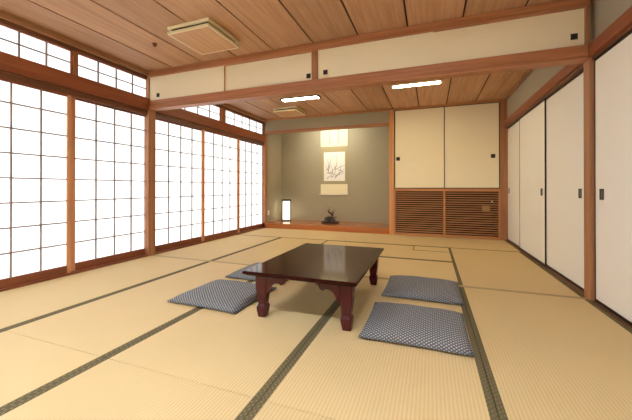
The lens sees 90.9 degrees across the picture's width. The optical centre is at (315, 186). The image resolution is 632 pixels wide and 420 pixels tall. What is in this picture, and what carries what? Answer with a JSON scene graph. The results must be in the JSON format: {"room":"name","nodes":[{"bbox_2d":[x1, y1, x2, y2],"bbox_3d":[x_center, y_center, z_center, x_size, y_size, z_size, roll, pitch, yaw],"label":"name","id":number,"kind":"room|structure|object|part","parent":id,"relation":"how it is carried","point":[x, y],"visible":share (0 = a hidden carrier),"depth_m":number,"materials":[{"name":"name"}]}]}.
{"room":"traditional dwelling","nodes":[
{"label":"traditional dwelling","id":0,"kind":"room"},
{"bbox_2d":[268,133,281,221],"bbox_3d":[-1.051,-0.362,7.601,0.120,2.600,0.774,0,0,20],"label":"wall","id":1,"kind":"structure","parent":0,"point":[274,140],"depth_m":7.58,"materials":[{"name":"beige paint"}]},
{"bbox_2d":[0,0,590,118],"bbox_3d":[-0.163,-1.578,2.916,5.242,0.070,7.346,0,0,20],"label":"ceiling","id":2,"kind":"structure","parent":0,"point":[125,30],"depth_m":2.99,"materials":[{"name":"brown wood"}]},
{"bbox_2d":[167,17,238,54],"bbox_3d":[-1.115,-1.504,3.143,0.487,0.077,0.487,0,0,20],"label":"ceiling vent","id":3,"kind":"object","parent":2,"relation":"in","point":[204,36],"visible":1,"depth_m":3.06,"materials":[{"name":"beige wood"}]},
{"bbox_2d":[273,106,305,116],"bbox_3d":[-0.508,-1.494,6.210,0.487,0.077,0.487,0,0,20],"label":"ceiling vent","id":4,"kind":"object","parent":2,"relation":"in","point":[292,111],"visible":1,"depth_m":6.10,"materials":[{"name":"beige wood"}]},
{"bbox_2d":[280,95,320,101],"bbox_3d":[-0.261,-1.524,5.369,0.715,0.022,0.164,0,0,20],"label":"recessed light","id":5,"kind":"object","parent":2,"relation":"in","point":[308,97],"visible":1,"depth_m":5.34,"materials":[{"name":"white plastic"}]},
{"bbox_2d":[391,79,442,88],"bbox_3d":[1.501,-1.526,4.632,0.730,0.022,0.144,0,0,20],"label":"recessed light","id":6,"kind":"object","parent":2,"relation":"in","point":[431,82],"visible":0.97,"depth_m":4.62,"materials":[{"name":"white plastic"}]},
{"bbox_2d":[393,81,439,87],"bbox_3d":[1.501,-1.526,4.632,0.670,0.014,0.120,0,0,20],"label":"diffuser","id":7,"kind":"object","parent":6,"relation":"attached to","point":[422,83],"depth_m":4.62,"materials":[{"name":"white plastic"}]},
{"bbox_2d":[263,219,388,233],"bbox_3d":[0.251,0.909,7.046,2.945,0.166,0.904,0,0,20],"label":"floor","id":8,"kind":"structure","parent":0,"point":[356,227],"depth_m":6.72,"materials":[{"name":"brown wood"}]},
{"bbox_2d":[263,122,267,226],"bbox_3d":[-1.167,-0.296,7.159,0.090,2.465,0.125,0,0,20],"label":"pillar","id":9,"kind":"structure","parent":8,"relation":"on","point":[265,146],"depth_m":7.11,"materials":[{"name":"brown wood"}]},
{"bbox_2d":[282,199,290,220],"bbox_3d":[-0.708,0.568,7.617,0.228,0.520,0.228,0,0,-5],"label":"paper lantern","id":10,"kind":"object","parent":8,"relation":"on","point":[286,203],"visible":1,"depth_m":7.52,"materials":[{"name":"white paper"}]},
{"bbox_3d":[-0.708,0.573,7.617,0.192,0.450,0.192,0,0,-5],"label":"lamp shade","id":11,"kind":"part","parent":10,"relation":"part of","materials":[{"name":"white paper"}]},
{"bbox_2d":[321,206,339,222],"bbox_3d":[0.338,0.638,7.102,0.470,0.376,0.260,0,0,20],"label":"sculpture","id":12,"kind":"object","parent":8,"relation":"on","point":[328,219],"visible":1,"depth_m":7.06,"materials":[{"name":"metal"}]},
{"bbox_2d":[265,111,388,130],"bbox_3d":[0.171,-1.378,6.644,2.780,0.245,0.060,0,0,20],"label":"wall","id":13,"kind":"structure","parent":0,"point":[372,117],"depth_m":6.56,"materials":[{"name":"beige paint"}]},
{"bbox_2d":[265,123,388,133],"bbox_3d":[0.167,-1.233,6.639,2.775,0.055,0.090,0,0,20],"label":"trim","id":14,"kind":"structure","parent":13,"relation":"attached to","point":[377,124],"depth_m":6.55,"materials":[{"name":"brown wood"}]},
{"bbox_2d":[265,109,388,120],"bbox_3d":[0.162,-1.513,6.626,2.775,0.035,0.100,0,0,20],"label":"trim","id":15,"kind":"structure","parent":13,"relation":"attached to","point":[379,110],"depth_m":6.53,"materials":[{"name":"brown wood"}]},
{"bbox_2d":[282,126,388,222],"bbox_3d":[0.463,-0.363,7.507,3.225,2.600,0.100,0,0,20],"label":"wall","id":16,"kind":"structure","parent":0,"point":[367,201],"depth_m":7.34,"materials":[{"name":"beige paint"}]},
{"bbox_2d":[319,129,348,194],"bbox_3d":[0.446,-0.649,7.441,0.730,1.694,0.025,0,0,20],"label":"scroll","id":17,"kind":"object","parent":16,"relation":"attached to","point":[334,143],"visible":0.91,"depth_m":7.44,"materials":[{"name":"beige paper"}]},
{"bbox_2d":[324,152,344,180],"bbox_3d":[0.454,-0.483,7.441,0.525,0.690,0.004,0,0,20],"label":"painting","id":18,"kind":"object","parent":17,"relation":"attached to","point":[334,162],"depth_m":7.44},
{"bbox_2d":[507,0,631,117],"bbox_3d":[2.138,-1.343,2.090,0.055,0.405,7.096,0,0,20],"label":"wall","id":19,"kind":"structure","parent":0,"point":[602,13],"depth_m":2.59,"materials":[{"name":"beige paint"}]},
{"bbox_2d":[148,0,589,77],"bbox_3d":[0.013,-1.503,3.390,4.742,0.077,0.142,0,0,20],"label":"trim","id":20,"kind":"structure","parent":19,"relation":"attached to","point":[560,5],"depth_m":3.03,"materials":[{"name":"brown wood"}]},
{"bbox_2d":[504,63,582,127],"bbox_3d":[2.798,-1.094,4.024,0.060,0.100,3.008,0,0,20],"label":"trim","id":21,"kind":"structure","parent":19,"relation":"attached to","point":[566,70],"depth_m":3.48,"materials":[{"name":"brown wood"}]},
{"bbox_2d":[505,5,589,100],"bbox_3d":[2.807,-1.522,4.022,0.040,0.035,3.008,0,0,20],"label":"trim","id":22,"kind":"structure","parent":19,"relation":"attached to","point":[530,71],"depth_m":4.53,"materials":[{"name":"brown wood"}]},
{"bbox_2d":[584,5,589,44],"bbox_3d":[2.226,-1.310,2.568,0.022,0.322,0.107,0,0,20],"label":"trim","id":23,"kind":"structure","parent":19,"relation":"attached to","point":[586,9],"depth_m":2.52,"materials":[{"name":"brown wood"}]},
{"bbox_2d":[588,6,631,59],"bbox_3d":[1.547,-1.105,0.643,0.060,0.100,3.973,0,0,20],"label":"trim","id":24,"kind":"structure","parent":19,"relation":"attached to","point":[620,24],"depth_m":2.19,"materials":[{"name":"brown wood"}]},
{"bbox_3d":[-0.180,1.018,2.860,5.242,0.080,7.246,0,0,20],"label":"floor","id":25,"kind":"structure","parent":0,"visible":0},
{"bbox_2d":[0,330,103,411],"bbox_3d":[-1.921,0.943,0.882,0.924,0.057,2.025,0,0,20],"label":"mat","id":26,"kind":"object","parent":25,"relation":"on","point":[28,366],"visible":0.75,"depth_m":1.61,"materials":[{"name":"wicker"}]},
{"bbox_2d":[0,255,147,291],"bbox_3d":[-2.981,0.939,2.312,0.129,0.074,3.973,0,0,20],"label":"trim","id":27,"kind":"structure","parent":25,"relation":"on","point":[140,256],"depth_m":3.31,"materials":[{"name":"brown wood"}]},
{"bbox_2d":[0,78,70,288],"bbox_3d":[-2.767,-0.034,2.819,0.027,1.888,1.007,0,0,20],"label":"screen","id":28,"kind":"object","parent":27,"relation":"on","point":[35,122],"visible":1,"depth_m":3.00,"materials":[{"name":"white paper"}]},
{"bbox_3d":[-2.766,-0.961,2.826,0.024,0.035,0.925,0,0,20],"label":"rail","id":29,"kind":"part","parent":28,"relation":"part of","materials":[{"name":"brown wood"}]},
{"bbox_3d":[-2.766,0.866,2.820,0.024,0.088,0.925,0,0,20],"label":"rail","id":30,"kind":"part","parent":28,"relation":"part of","materials":[{"name":"brown wood"}]},
{"bbox_2d":[71,97,144,271],"bbox_3d":[-2.459,-0.031,3.743,0.027,1.888,0.984,0,0,20],"label":"screen","id":31,"kind":"object","parent":27,"relation":"on","point":[107,142],"visible":0.77,"depth_m":3.69,"materials":[{"name":"white paper"}]},
{"bbox_3d":[-2.445,0.869,3.778,0.024,0.088,0.895,0,0,20],"label":"rail","id":32,"kind":"part","parent":31,"relation":"part of","materials":[{"name":"brown wood"}]},
{"bbox_3d":[-2.445,-0.958,3.784,0.024,0.035,0.895,0,0,20],"label":"rail","id":33,"kind":"part","parent":31,"relation":"part of","materials":[{"name":"brown wood"}]},
{"bbox_2d":[0,256,208,329],"bbox_3d":[-2.111,0.950,3.088,0.958,0.057,1.974,0,0,20],"label":"mat","id":34,"kind":"object","parent":25,"relation":"on","point":[24,304],"visible":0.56,"depth_m":2.82,"materials":[{"name":"wicker"}]},
{"bbox_2d":[4,262,251,357],"bbox_3d":[-1.226,0.949,2.761,0.924,0.057,1.974,0,0,20],"label":"mat","id":35,"kind":"object","parent":25,"relation":"on","point":[103,326],"visible":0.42,"depth_m":2.20,"materials":[{"name":"wicker"}]},
{"bbox_2d":[0,358,258,419],"bbox_3d":[-1.039,0.942,0.556,0.951,0.057,2.025,0,0,20],"label":"mat","id":36,"kind":"object","parent":25,"relation":"on","point":[105,389],"visible":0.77,"depth_m":1.34,"materials":[{"name":"wicker"}]},
{"bbox_2d":[144,76,155,255],"bbox_3d":[-2.255,-0.278,4.227,0.104,2.521,0.115,0,0,20],"label":"pillar","id":37,"kind":"structure","parent":25,"relation":"on","point":[150,118],"depth_m":4.18,"materials":[{"name":"brown wood"}]},
{"bbox_2d":[149,44,588,110],"bbox_3d":[0.015,-1.095,3.394,4.742,0.113,0.130,0,0,20],"label":"beam","id":38,"kind":"structure","parent":37,"relation":"attached to","point":[571,55],"depth_m":3.05,"materials":[{"name":"brown wood"}]},
{"bbox_2d":[150,66,224,100],"bbox_3d":[-1.657,-1.306,3.972,1.196,0.315,0.024,0,0,20],"label":"small fusuma","id":39,"kind":"object","parent":38,"relation":"on","point":[209,80],"visible":0.86,"depth_m":3.94,"materials":[{"name":"beige paper"}]},
{"bbox_2d":[225,52,311,90],"bbox_3d":[-0.561,-1.307,3.590,1.146,0.315,0.024,0,0,20],"label":"small fusuma","id":40,"kind":"object","parent":38,"relation":"on","point":[294,68],"visible":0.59,"depth_m":3.57,"materials":[{"name":"beige paper"}]},
{"bbox_2d":[312,50,317,79],"bbox_3d":[0.011,-1.307,3.387,0.070,0.322,0.108,0,0,20],"label":"post","id":41,"kind":"object","parent":38,"relation":"on","point":[314,52],"visible":0.61,"depth_m":3.34,"materials":[{"name":"brown wood"}]},
{"bbox_2d":[318,32,432,78],"bbox_3d":[0.575,-1.309,3.146,1.156,0.315,0.024,0,0,20],"label":"small fusuma","id":42,"kind":"object","parent":38,"relation":"on","point":[411,50],"visible":0.88,"depth_m":3.12,"materials":[{"name":"beige paper"}]},
{"bbox_2d":[433,8,583,63],"bbox_3d":[1.664,-1.310,2.765,1.172,0.315,0.024,0,0,20],"label":"small fusuma","id":43,"kind":"object","parent":38,"relation":"on","point":[566,28],"visible":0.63,"depth_m":2.73,"materials":[{"name":"beige paper"}]},
{"bbox_3d":[2.145,-1.244,2.577,0.048,0.050,0.006,0,0,20],"label":"handle","id":44,"kind":"part","parent":43,"relation":"part of","materials":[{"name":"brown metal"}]},
{"bbox_2d":[155,227,264,253],"bbox_3d":[-1.730,0.950,5.693,0.129,0.074,3.008,0,0,20],"label":"trim","id":45,"kind":"structure","parent":25,"relation":"on","point":[200,242],"depth_m":5.08,"materials":[{"name":"brown wood"}]},
{"bbox_2d":[155,118,200,251],"bbox_3d":[-2.077,-0.028,4.775,0.027,1.888,1.045,0,0,20],"label":"screen","id":46,"kind":"object","parent":45,"relation":"on","point":[178,146],"visible":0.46,"depth_m":4.74,"materials":[{"name":"white paper"}]},
{"bbox_3d":[-2.074,0.872,4.782,0.024,0.088,0.955,0,0,20],"label":"rail","id":47,"kind":"part","parent":46,"relation":"part of","materials":[{"name":"brown wood"}]},
{"bbox_3d":[-2.074,-0.954,4.788,0.024,0.035,0.955,0,0,20],"label":"rail","id":48,"kind":"part","parent":46,"relation":"part of","materials":[{"name":"brown wood"}]},
{"bbox_2d":[201,129,238,240],"bbox_3d":[-1.708,-0.025,5.678,0.027,1.888,1.055,0,0,20],"label":"screen","id":49,"kind":"object","parent":45,"relation":"on","point":[219,152],"visible":0.93,"depth_m":5.62,"materials":[{"name":"white paper"}]},
{"bbox_3d":[-1.707,0.875,5.680,0.024,0.088,0.950,0,0,20],"label":"rail","id":50,"kind":"part","parent":49,"relation":"part of","materials":[{"name":"brown wood"}]},
{"bbox_3d":[-1.707,-0.951,5.686,0.024,0.035,0.950,0,0,20],"label":"rail","id":51,"kind":"part","parent":49,"relation":"part of","materials":[{"name":"brown wood"}]},
{"bbox_2d":[239,139,262,231],"bbox_3d":[-1.392,-0.022,6.625,0.027,1.888,1.030,0,0,20],"label":"screen","id":52,"kind":"object","parent":45,"relation":"on","point":[250,154],"visible":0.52,"depth_m":6.66,"materials":[{"name":"white paper"}]},
{"bbox_3d":[-1.374,0.878,6.674,0.024,0.088,0.900,0,0,20],"label":"rail","id":53,"kind":"part","parent":52,"relation":"part of","materials":[{"name":"brown wood"}]},
{"bbox_2d":[155,235,280,260],"bbox_3d":[-1.415,0.956,4.970,0.958,0.057,1.932,0,0,20],"label":"mat","id":54,"kind":"object","parent":25,"relation":"on","point":[215,249],"visible":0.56,"depth_m":4.75,"materials":[{"name":"wicker"}]},
{"bbox_2d":[105,280,337,399],"bbox_3d":[-0.344,0.948,2.434,0.951,0.057,1.974,0,0,20],"label":"mat","id":55,"kind":"object","parent":25,"relation":"on","point":[243,352],"visible":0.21,"depth_m":1.83,"materials":[{"name":"wicker"}]},
{"bbox_2d":[167,279,275,313],"bbox_3d":[-0.765,0.887,2.631,0.651,0.065,0.616,0,0,22],"label":"floor cushion","id":56,"kind":"object","parent":55,"relation":"on","point":[231,296],"visible":0.88,"depth_m":2.47,"materials":[{"name":"fabric"}]},
{"bbox_2d":[225,262,261,279],"bbox_3d":[-0.509,0.890,3.315,0.646,0.065,0.606,0,0,20],"label":"floor cushion","id":57,"kind":"object","parent":55,"relation":"on","point":[238,274],"visible":0.26,"depth_m":3.14,"materials":[{"name":"fabric"}]},
{"bbox_2d":[242,243,383,331],"bbox_3d":[0.075,0.755,2.586,0.812,0.330,1.183,0,0,20],"label":"table","id":58,"kind":"object","parent":55,"relation":"on","point":[339,269],"visible":1,"depth_m":2.21,"materials":[{"name":"paint"}]},
{"bbox_3d":[-0.265,0.771,2.269,0.253,0.296,0.253,0,0,20],"label":"leg","id":59,"kind":"part","parent":58,"relation":"part of","materials":[{"name":"paint"}]},
{"bbox_3d":[0.156,0.770,2.113,0.253,0.296,0.253,0,0,20],"label":"leg","id":60,"kind":"part","parent":58,"relation":"part of","materials":[{"name":"paint"}]},
{"bbox_3d":[0.444,0.773,2.892,0.253,0.296,0.253,0,0,20],"label":"leg","id":61,"kind":"part","parent":58,"relation":"part of","materials":[{"name":"paint"}]},
{"bbox_2d":[212,237,328,263],"bbox_3d":[-0.530,0.955,4.642,0.924,0.057,1.932,0,0,20],"label":"mat","id":62,"kind":"object","parent":25,"relation":"on","point":[263,252],"visible":0.52,"depth_m":4.52,"materials":[{"name":"wicker"}]},
{"bbox_2d":[244,400,332,419],"bbox_3d":[-0.148,0.941,0.227,0.942,0.057,2.025,0,0,20],"label":"mat","id":63,"kind":"object","parent":25,"relation":"on","point":[263,410],"visible":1,"depth_m":1.25,"materials":[{"name":"wicker"}]},
{"bbox_2d":[237,228,344,239],"bbox_3d":[-0.448,0.961,6.232,1.897,0.057,1.101,0,0,20],"label":"mat","id":64,"kind":"object","parent":25,"relation":"on","point":[267,232],"visible":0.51,"depth_m":6.21,"materials":[{"name":"wicker"}]},
{"bbox_2d":[151,255,587,299],"bbox_3d":[0.013,0.951,3.383,4.742,0.056,0.050,0,0,20],"label":"trim","id":65,"kind":"structure","parent":25,"relation":"on","point":[151,255],"depth_m":2.82,"materials":[{"name":"brown wood"}]},
{"bbox_2d":[260,277,498,419],"bbox_3d":[0.547,0.947,2.105,0.942,0.057,1.974,0,0,20],"label":"mat","id":66,"kind":"object","parent":25,"relation":"on","point":[337,374],"visible":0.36,"depth_m":1.50,"materials":[{"name":"wicker"}]},
{"bbox_2d":[358,302,474,356],"bbox_3d":[0.657,0.882,2.043,0.631,0.071,0.601,0,0,20],"label":"floor cushion","id":67,"kind":"object","parent":66,"relation":"on","point":[407,324],"visible":1,"depth_m":1.90,"materials":[{"name":"fabric"}]},
{"bbox_2d":[381,275,463,304],"bbox_3d":[0.950,0.885,2.771,0.631,0.071,0.601,0,0,21],"label":"floor cushion","id":68,"kind":"object","parent":66,"relation":"on","point":[401,286],"visible":1,"depth_m":2.62,"materials":[{"name":"fabric"}]},
{"bbox_2d":[323,240,451,261],"bbox_3d":[0.963,0.955,4.604,1.897,0.057,0.968,0,0,20],"label":"mat","id":69,"kind":"object","parent":25,"relation":"on","point":[390,250],"visible":0.54,"depth_m":4.38,"materials":[{"name":"wicker"}]},
{"bbox_2d":[331,232,448,247],"bbox_3d":[1.332,0.958,5.566,1.897,0.057,1.087,0,0,20],"label":"mat","id":70,"kind":"object","parent":25,"relation":"on","point":[429,241],"visible":0.61,"depth_m":5.49,"materials":[{"name":"wicker"}]},
{"bbox_2d":[389,110,393,234],"bbox_3d":[1.510,-0.257,6.129,0.095,2.491,0.110,0,0,20],"label":"pillar alcove","id":71,"kind":"structure","parent":25,"relation":"on","point":[391,112],"depth_m":6.08,"materials":[{"name":"brown wood"}]},
{"bbox_2d":[365,256,458,284],"bbox_3d":[0.627,0.952,3.697,1.896,0.057,0.962,0,0,20],"label":"mat","id":72,"kind":"object","parent":25,"relation":"on","point":[387,266],"visible":0.39,"depth_m":3.52,"materials":[{"name":"wicker"}]},
{"bbox_2d":[413,246,448,251],"bbox_3d":[1.724,0.955,4.645,0.496,0.057,0.362,0,0,20],"label":"hearth cover","id":73,"kind":"object","parent":25,"relation":"on","point":[421,248],"visible":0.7,"depth_m":4.67,"materials":[{"name":"wicker"}]},
{"bbox_2d":[394,99,499,239],"bbox_3d":[2.474,-0.272,5.991,1.810,2.521,0.500,0,0,20],"label":"cabinet","id":74,"kind":"object","parent":25,"relation":"on","point":[447,156],"visible":1,"depth_m":5.80,"materials":[{"name":"beige paper"}]},
{"bbox_3d":[1.976,-0.730,5.932,0.910,1.526,0.023,0,0,20],"label":"door","id":75,"kind":"part","parent":74,"relation":"part of","materials":[{"name":"beige paint"}]},
{"bbox_3d":[2.396,-1.513,5.784,1.810,0.040,0.050,0,0,20],"label":"head rail","id":76,"kind":"part","parent":74,"relation":"part of","materials":[{"name":"brown wood"}]},
{"bbox_3d":[2.397,0.483,5.780,1.810,0.898,0.044,0,0,20],"label":"frame","id":77,"kind":"part","parent":74,"relation":"part of","materials":[{"name":"brown wood"}]},
{"bbox_3d":[2.816,-0.731,5.625,0.910,1.526,0.023,0,0,20],"label":"door","id":78,"kind":"part","parent":74,"relation":"part of","materials":[{"name":"beige paint"}]},
{"bbox_3d":[3.034,0.386,5.527,0.120,0.090,0.008,0,0,20],"label":"maker plate","id":79,"kind":"part","parent":74,"relation":"part of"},
{"bbox_2d":[446,237,519,251],"bbox_3d":[2.662,0.957,5.069,0.937,0.057,1.079,0,0,20],"label":"mat","id":80,"kind":"object","parent":25,"relation":"on","point":[461,243],"visible":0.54,"depth_m":5.00,"materials":[{"name":"wicker"}]},
{"bbox_2d":[500,99,507,239],"bbox_3d":[3.317,-0.280,5.487,0.122,2.533,0.140,0,0,20],"label":"pillar","id":81,"kind":"structure","parent":25,"relation":"on","point":[503,104],"depth_m":5.42,"materials":[{"name":"brown wood"}]},
{"bbox_2d":[448,248,585,297],"bbox_3d":[2.136,0.952,3.656,0.956,0.057,1.932,0,0,20],"label":"mat","id":82,"kind":"object","parent":25,"relation":"on","point":[505,270],"visible":0.7,"depth_m":3.31,"materials":[{"name":"wicker"}]},
{"bbox_2d":[505,240,583,295],"bbox_3d":[2.829,0.951,4.006,0.094,0.062,3.008,0,0,20],"label":"trim","id":83,"kind":"structure","parent":25,"relation":"on","point":[560,277],"depth_m":3.33,"materials":[{"name":"brown wood"}]},
{"bbox_2d":[507,120,519,247],"bbox_3d":[3.187,-0.048,4.971,0.014,1.937,0.935,0,0,20],"label":"screen","id":84,"kind":"object","parent":83,"relation":"on","point":[513,130],"visible":0.62,"depth_m":5.03,"materials":[{"name":"white paper"}]},
{"bbox_2d":[519,99,545,265],"bbox_3d":[2.855,-0.050,4.115,0.014,1.937,1.100,0,0,20],"label":"screen","id":85,"kind":"object","parent":83,"relation":"on","point":[532,125],"visible":1,"depth_m":4.01,"materials":[{"name":"white paper"}]},
{"bbox_2d":[546,71,583,290],"bbox_3d":[2.516,-0.054,3.158,0.014,1.937,1.230,0,0,20],"label":"screen","id":86,"kind":"object","parent":83,"relation":"on","point":[565,106],"visible":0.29,"depth_m":3.07,"materials":[{"name":"white paper"}]},
{"bbox_2d":[460,287,631,419],"bbox_3d":[1.440,0.946,1.774,0.956,0.057,1.974,0,0,20],"label":"mat","id":87,"kind":"object","parent":25,"relation":"on","point":[543,357],"visible":0.89,"depth_m":1.68,"materials":[{"name":"wicker"}]},
{"bbox_2d":[583,57,594,300],"bbox_3d":[2.284,-0.086,2.546,0.100,2.126,0.115,0,0,20],"label":"column","id":88,"kind":"structure","parent":25,"relation":"on","point":[588,65],"depth_m":2.52,"materials":[{"name":"brown wood"}]},
{"bbox_2d":[592,301,631,329],"bbox_3d":[1.578,0.940,0.625,0.094,0.062,3.973,0,0,20],"label":"trim","id":89,"kind":"structure","parent":25,"relation":"on","point":[594,302],"depth_m":2.21,"materials":[{"name":"brown wood"}]},
{"bbox_2d":[594,30,631,325],"bbox_3d":[2.053,-0.058,1.970,0.014,1.937,1.119,0,0,20],"label":"sliding door","id":90,"kind":"structure","parent":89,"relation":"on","point":[613,67],"depth_m":2.23,"materials":[{"name":"white paper"}]},
{"bbox_3d":[2.206,0.058,2.395,0.006,0.085,0.058,0,0,20],"label":"handle","id":91,"kind":"part","parent":90,"relation":"part of","materials":[{"name":"brown metal"}]},
{"bbox_3d":[-2.564,-0.314,3.800,0.120,2.591,7.346,0,0,20],"label":"wall","id":92,"kind":"structure","parent":0,"visible":0},
{"bbox_2d":[0,18,146,78],"bbox_3d":[-2.990,-1.472,2.323,0.110,0.040,3.973,0,0,20],"label":"trim","id":93,"kind":"structure","parent":92,"relation":"attached to","point":[5,22],"depth_m":3.24,"materials":[{"name":"brown wood"}]},
{"bbox_2d":[0,51,148,114],"bbox_3d":[-2.974,-1.110,2.316,0.144,0.155,3.973,0,0,20],"label":"trim","id":94,"kind":"structure","parent":92,"relation":"attached to","point":[10,63],"depth_m":3.21,"materials":[{"name":"brown wood"}]},
{"bbox_2d":[0,23,72,73],"bbox_3d":[-2.754,-1.318,2.887,0.028,0.268,0.915,0,0,20],"label":"screen","id":95,"kind":"object","parent":94,"relation":"on","point":[13,41],"visible":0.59,"depth_m":3.01,"materials":[{"name":"white paper"}]},
{"bbox_2d":[77,53,146,96],"bbox_3d":[-2.424,-1.315,3.780,0.028,0.268,0.910,0,0,20],"label":"screen","id":96,"kind":"object","parent":94,"relation":"on","point":[87,67],"visible":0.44,"depth_m":3.71,"materials":[{"name":"white paper"}]},
{"bbox_3d":[-2.424,-1.315,3.780,0.028,0.268,0.910,0,0,20],"label":"screen frame","id":97,"kind":"part","parent":96,"relation":"part of","materials":[{"name":"brown wood"}]},
{"bbox_2d":[0,10,148,75],"bbox_3d":[-2.971,-1.517,2.316,0.150,0.055,3.973,0,0,20],"label":"trim","id":98,"kind":"structure","parent":92,"relation":"attached to","point":[4,15],"depth_m":3.21,"materials":[{"name":"brown wood"}]},
{"bbox_2d":[73,51,77,74],"bbox_3d":[-2.587,-1.317,3.334,0.053,0.271,0.040,0,0,20],"label":"trim","id":99,"kind":"structure","parent":92,"relation":"attached to","point":[75,54],"depth_m":3.32,"materials":[{"name":"brown wood"}]},
{"bbox_2d":[156,109,264,144],"bbox_3d":[-1.722,-1.099,5.697,0.144,0.155,3.008,0,0,20],"label":"trim","id":100,"kind":"structure","parent":92,"relation":"attached to","point":[182,114],"depth_m":5.31,"materials":[{"name":"brown wood"}]},
{"bbox_2d":[181,105,220,120],"bbox_3d":[-1.983,-1.311,4.971,0.028,0.268,1.460,0,0,20],"label":"screen","id":101,"kind":"object","parent":100,"relation":"on","point":[211,111],"visible":0.24,"depth_m":5.36,"materials":[{"name":"white paper"}]},
{"bbox_3d":[-1.983,-1.311,4.971,0.028,0.268,1.460,0,0,20],"label":"screen frame","id":102,"kind":"part","parent":101,"relation":"part of","materials":[{"name":"brown wood"}]},
{"bbox_2d":[226,110,262,133],"bbox_3d":[-1.442,-1.306,6.432,0.028,0.268,1.395,0,0,20],"label":"screen","id":103,"kind":"object","parent":100,"relation":"on","point":[232,118],"visible":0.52,"depth_m":6.37,"materials":[{"name":"white paper"}]},
{"bbox_2d":[221,107,225,122],"bbox_3d":[-1.706,-1.309,5.716,0.053,0.271,0.130,0,0,20],"label":"trim","id":104,"kind":"structure","parent":92,"relation":"attached to","point":[223,111],"depth_m":5.70,"materials":[{"name":"brown wood"}]},
{"bbox_2d":[216,104,263,123],"bbox_3d":[-1.738,-1.461,5.704,0.110,0.040,3.008,0,0,20],"label":"trim","id":105,"kind":"structure","parent":92,"relation":"attached to","point":[218,105],"depth_m":6.16,"materials":[{"name":"brown wood"}]},
{"bbox_2d":[220,103,265,121],"bbox_3d":[-1.720,-1.506,5.697,0.150,0.055,3.008,0,0,20],"label":"trim","id":106,"kind":"structure","parent":92,"relation":"attached to","point":[225,104],"depth_m":6.24,"materials":[{"name":"brown wood"}]}
]}

